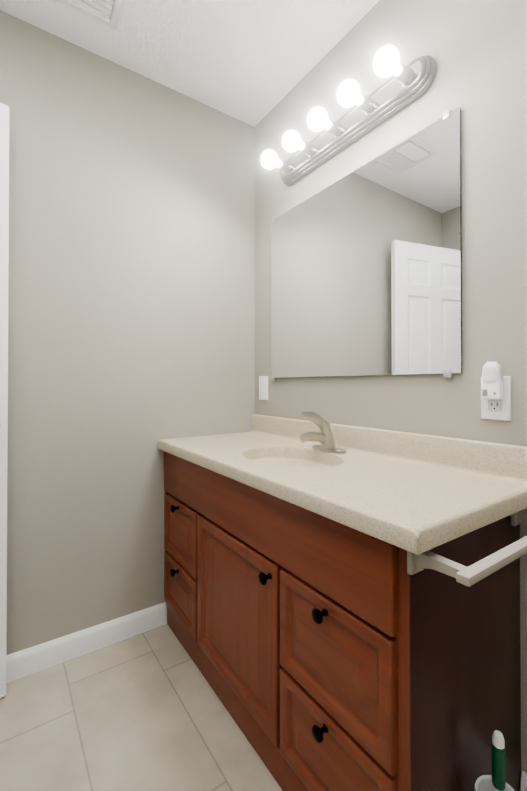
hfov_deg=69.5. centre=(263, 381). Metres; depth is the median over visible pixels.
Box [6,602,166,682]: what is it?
baseboard
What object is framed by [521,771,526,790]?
baseboard
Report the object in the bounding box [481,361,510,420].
electrical outlet
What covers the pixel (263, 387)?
light switch
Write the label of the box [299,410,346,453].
faucet
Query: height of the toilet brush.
0.361 m
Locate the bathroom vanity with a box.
[158,410,526,790]
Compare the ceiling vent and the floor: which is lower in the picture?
the floor
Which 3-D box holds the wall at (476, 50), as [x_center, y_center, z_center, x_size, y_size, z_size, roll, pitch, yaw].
[0.691,-0.135,1.022,0.100,2.440,2.650,0,-1,-35]
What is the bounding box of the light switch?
[259,376,267,399]
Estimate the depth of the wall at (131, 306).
1.58 m
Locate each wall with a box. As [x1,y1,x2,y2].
[0,10,254,655]
[255,0,526,775]
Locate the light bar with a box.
[261,45,436,185]
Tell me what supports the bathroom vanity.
on the floor
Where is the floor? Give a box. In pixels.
[0,624,282,790]
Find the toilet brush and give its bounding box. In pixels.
[474,730,514,790]
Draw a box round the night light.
[481,361,502,399]
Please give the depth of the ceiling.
1.50 m
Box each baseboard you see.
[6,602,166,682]
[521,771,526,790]
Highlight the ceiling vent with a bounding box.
[57,0,125,29]
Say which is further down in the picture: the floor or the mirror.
the floor
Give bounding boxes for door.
[0,102,8,697]
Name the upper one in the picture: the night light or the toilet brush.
the night light
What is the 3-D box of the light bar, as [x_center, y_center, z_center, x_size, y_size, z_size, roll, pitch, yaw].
[0.242,-0.963,1.428,0.183,0.112,0.762,0,-1,-35]
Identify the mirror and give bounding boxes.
[271,107,461,380]
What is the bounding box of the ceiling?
[0,0,378,126]
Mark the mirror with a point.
(366, 268)

